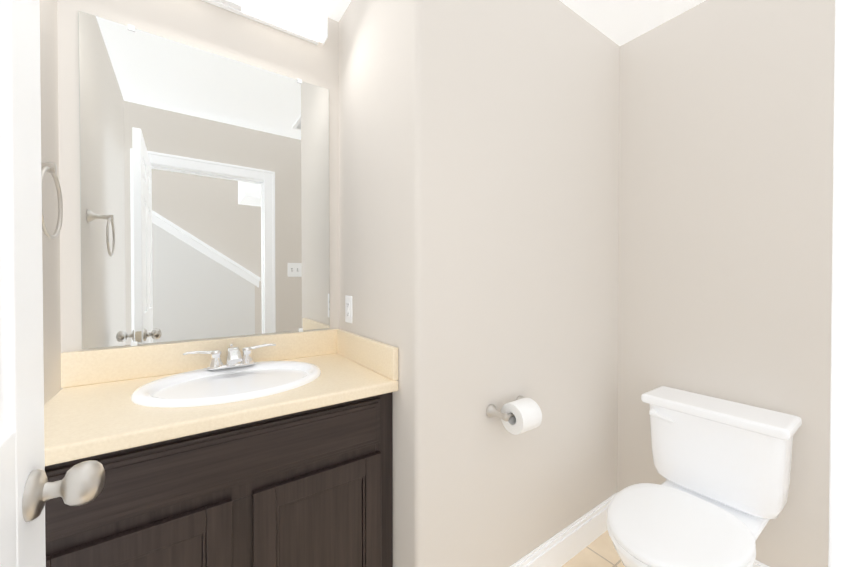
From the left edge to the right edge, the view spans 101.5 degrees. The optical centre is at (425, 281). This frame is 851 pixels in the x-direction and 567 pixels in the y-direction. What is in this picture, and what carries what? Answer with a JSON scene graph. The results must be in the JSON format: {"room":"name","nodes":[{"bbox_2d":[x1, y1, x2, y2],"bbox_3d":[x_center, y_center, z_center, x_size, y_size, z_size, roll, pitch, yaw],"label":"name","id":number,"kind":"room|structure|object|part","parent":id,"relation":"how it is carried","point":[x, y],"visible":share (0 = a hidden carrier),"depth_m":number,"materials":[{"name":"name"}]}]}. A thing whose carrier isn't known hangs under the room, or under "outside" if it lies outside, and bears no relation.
{"room":"bathroom","nodes":[
{"label":"bathroom","id":0,"kind":"room"},
{"bbox_2d":[39,0,60,404],"bbox_3d":[-0.733,0.026,0.396,0.110,2.440,1.641,0,1,-35],"label":"wall","id":1,"kind":"structure","parent":0,"point":[50,153],"depth_m":1.02,"materials":[{"name":"grey paint"}]},
{"bbox_2d":[0,0,45,566],"bbox_3d":[-0.394,0.227,0.226,0.035,2.018,0.735,0,1,-35],"label":"door","id":2,"kind":"structure","parent":1,"relation":"in","point":[22,541],"depth_m":0.46,"materials":[{"name":"white wood"}]},
{"bbox_2d":[22,460,104,521],"bbox_3d":[-0.579,0.300,0.493,0.188,0.066,0.104,0,1,-35],"label":"door knob","id":3,"kind":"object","parent":2,"relation":"attached to","point":[81,483],"depth_m":0.49,"materials":[{"name":"silver metal"}]},
{"bbox_2d":[41,162,62,238],"bbox_3d":[-0.889,-0.194,0.784,0.080,0.190,0.164,0,1,-35],"label":"towel ring","id":4,"kind":"object","parent":1,"relation":"attached to","point":[50,167],"visible":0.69,"depth_m":0.81,"materials":[{"name":"silver metal"}]},
{"bbox_2d":[57,0,338,388],"bbox_3d":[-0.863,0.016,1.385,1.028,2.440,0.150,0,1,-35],"label":"mirror","id":5,"kind":"object","parent":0,"point":[204,190],"depth_m":1.29,"materials":[{"name":"grey mirror"}]},
{"bbox_2d":[202,0,327,44],"bbox_3d":[-0.758,-1.107,1.319,0.762,0.102,0.078,0,1,-35],"label":"sconce","id":6,"kind":"object","parent":5,"relation":"attached to","point":[293,18],"visible":0.98,"depth_m":1.42,"materials":[{"name":"white plastic"}]},
{"bbox_2d":[242,0,325,41],"bbox_3d":[-0.752,-1.107,1.312,0.749,0.096,0.053,0,1,-35],"label":"diffuser","id":7,"kind":"object","parent":6,"relation":"attached to","point":[288,16],"depth_m":1.43,"materials":[{"name":"white"}]},
{"bbox_2d":[339,0,619,566],"bbox_3d":[0.302,0.012,1.799,1.356,2.440,0.801,0,1,-35],"label":"wall block","id":8,"kind":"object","parent":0,"point":[478,207],"visible":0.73,"depth_m":1.31,"materials":[{"name":"grey paint"}]},
{"bbox_2d":[345,296,351,322],"bbox_3d":[-0.338,0.120,1.525,0.008,0.118,0.072,0,1,-35],"label":"outlet","id":9,"kind":"object","parent":8,"relation":"attached to","point":[348,309],"visible":1,"depth_m":1.52,"materials":[{"name":"white plastic"}]},
{"bbox_2d":[486,396,541,434],"bbox_3d":[0.341,0.484,1.265,0.208,0.108,0.126,0,1,-35],"label":"toilet paper holder","id":10,"kind":"object","parent":8,"relation":"attached to","point":[520,414],"visible":1,"depth_m":1.23,"materials":[{"name":"white paper"}]},
{"bbox_2d":[510,493,616,566],"bbox_3d":[0.494,1.164,1.447,1.206,0.142,0.015,0,1,-35],"label":"baseboard","id":11,"kind":"structure","parent":8,"relation":"attached to","point":[566,544],"depth_m":1.54,"materials":[{"name":"white wood"}]},
{"bbox_2d":[292,0,705,45],"bbox_3d":[0.454,-1.227,0.643,3.500,0.060,2.851,0,1,-35],"label":"ceiling","id":12,"kind":"structure","parent":0,"point":[620,22],"depth_m":1.55,"materials":[{"name":"white paint"}]},
{"bbox_2d":[561,530,624,566],"bbox_3d":[0.143,1.268,1.140,2.384,0.060,1.721,0,1,-35],"label":"floor","id":13,"kind":"structure","parent":0,"point":[600,551],"depth_m":1.56,"materials":[{"name":"tile"}]},
{"bbox_2d":[44,329,397,566],"bbox_3d":[-0.621,0.731,1.142,0.913,1.015,0.552,0,1,-35],"label":"bathroom vanity","id":14,"kind":"object","parent":13,"relation":"on","point":[273,450],"visible":0.92,"depth_m":0.99,"materials":[{"name":"brown wood"}]},
{"bbox_3d":[-0.673,0.847,0.811,0.390,0.540,0.018,0,1,-35],"label":"door","id":15,"kind":"part","parent":14,"relation":"part of","materials":[{"name":"brown wood"}]},
{"bbox_3d":[-0.492,0.469,0.933,0.830,0.150,0.018,0,1,-35],"label":"drawer","id":16,"kind":"part","parent":14,"relation":"part of","materials":[{"name":"brown wood"}]},
{"bbox_2d":[44,353,397,465],"bbox_3d":[-0.621,0.352,1.139,0.913,0.037,0.552,0,1,-35],"label":"countertop","id":17,"kind":"structure","parent":14,"relation":"on","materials":[{"name":"beige stone"}]},
{"bbox_2d":[131,361,320,407],"bbox_3d":[-0.628,0.392,1.161,0.544,0.153,0.432,0,1,-35],"label":"sink","id":18,"kind":"object","parent":17,"relation":"in","point":[213,386],"depth_m":1.12,"materials":[{"name":"white ceramic"}]},
{"bbox_2d":[182,343,275,369],"bbox_3d":[-0.696,0.274,1.257,0.301,0.086,0.137,0,1,-35],"label":"faucet","id":19,"kind":"object","parent":17,"relation":"on","point":[234,360],"depth_m":1.27,"materials":[{"name":"silver metal"}]},
{"bbox_3d":[-0.312,0.844,1.063,0.390,0.540,0.018,0,1,-35],"label":"door","id":20,"kind":"part","parent":14,"relation":"part of","materials":[{"name":"brown wood"}]},
{"bbox_2d":[606,386,801,566],"bbox_3d":[0.930,0.861,1.233,0.738,0.752,0.452,0,1,-35],"label":"toilet","id":21,"kind":"object","parent":13,"relation":"on","point":[718,497],"visible":1,"depth_m":1.23,"materials":[{"name":"white ceramic"}]},
{"bbox_3d":[0.866,1.040,1.190,0.547,0.396,0.360,0,1,-35],"label":"bowl","id":22,"kind":"part","parent":21,"relation":"part of","materials":[{"name":"white ceramic"}]},
{"bbox_3d":[0.975,0.553,1.437,0.029,0.030,0.098,0,1,-35],"label":"lever","id":23,"kind":"part","parent":21,"relation":"part of","materials":[{"name":"white ceramic"}]},
{"bbox_3d":[0.825,0.820,1.159,0.482,0.045,0.380,0,1,-35],"label":"seat","id":24,"kind":"part","parent":21,"relation":"part of","materials":[{"name":"white plastic"}]},
{"bbox_3d":[1.148,0.682,1.383,0.195,0.324,0.424,0,1,-35],"label":"tank","id":25,"kind":"part","parent":21,"relation":"part of","materials":[{"name":"white ceramic"}]},
{"bbox_3d":[1.144,0.503,1.379,0.215,0.038,0.452,0,1,-35],"label":"tank lid","id":26,"kind":"part","parent":21,"relation":"part of","materials":[{"name":"white ceramic"}]},
{"bbox_2d":[617,0,834,566],"bbox_3d":[1.322,0.015,1.424,0.110,2.440,0.980,0,1,-35],"label":"wall","id":27,"kind":"structure","parent":0,"point":[726,119],"depth_m":1.41,"materials":[{"name":"grey paint"}]},
{"bbox_2d":[617,492,768,566],"bbox_3d":[1.234,1.164,1.453,0.015,0.142,0.850,0,1,-35],"label":"baseboard","id":28,"kind":"structure","parent":27,"relation":"attached to","point":[756,563],"depth_m":1.36,"materials":[{"name":"white wood"}]},
{"bbox_3d":[0.147,-1.000,0.069,0.796,0.382,0.115,0,1,-35],"label":"wall","id":29,"kind":"structure","parent":0,"visible":0},
{"bbox_2d":[828,0,850,566],"bbox_3d":[0.108,0.185,0.137,0.912,2.126,0.022,0,1,-35],"label":"door frame","id":30,"kind":"structure","parent":29,"relation":"attached to","point":[839,554],"depth_m":0.35,"materials":[{"name":"white wood"}]}
]}

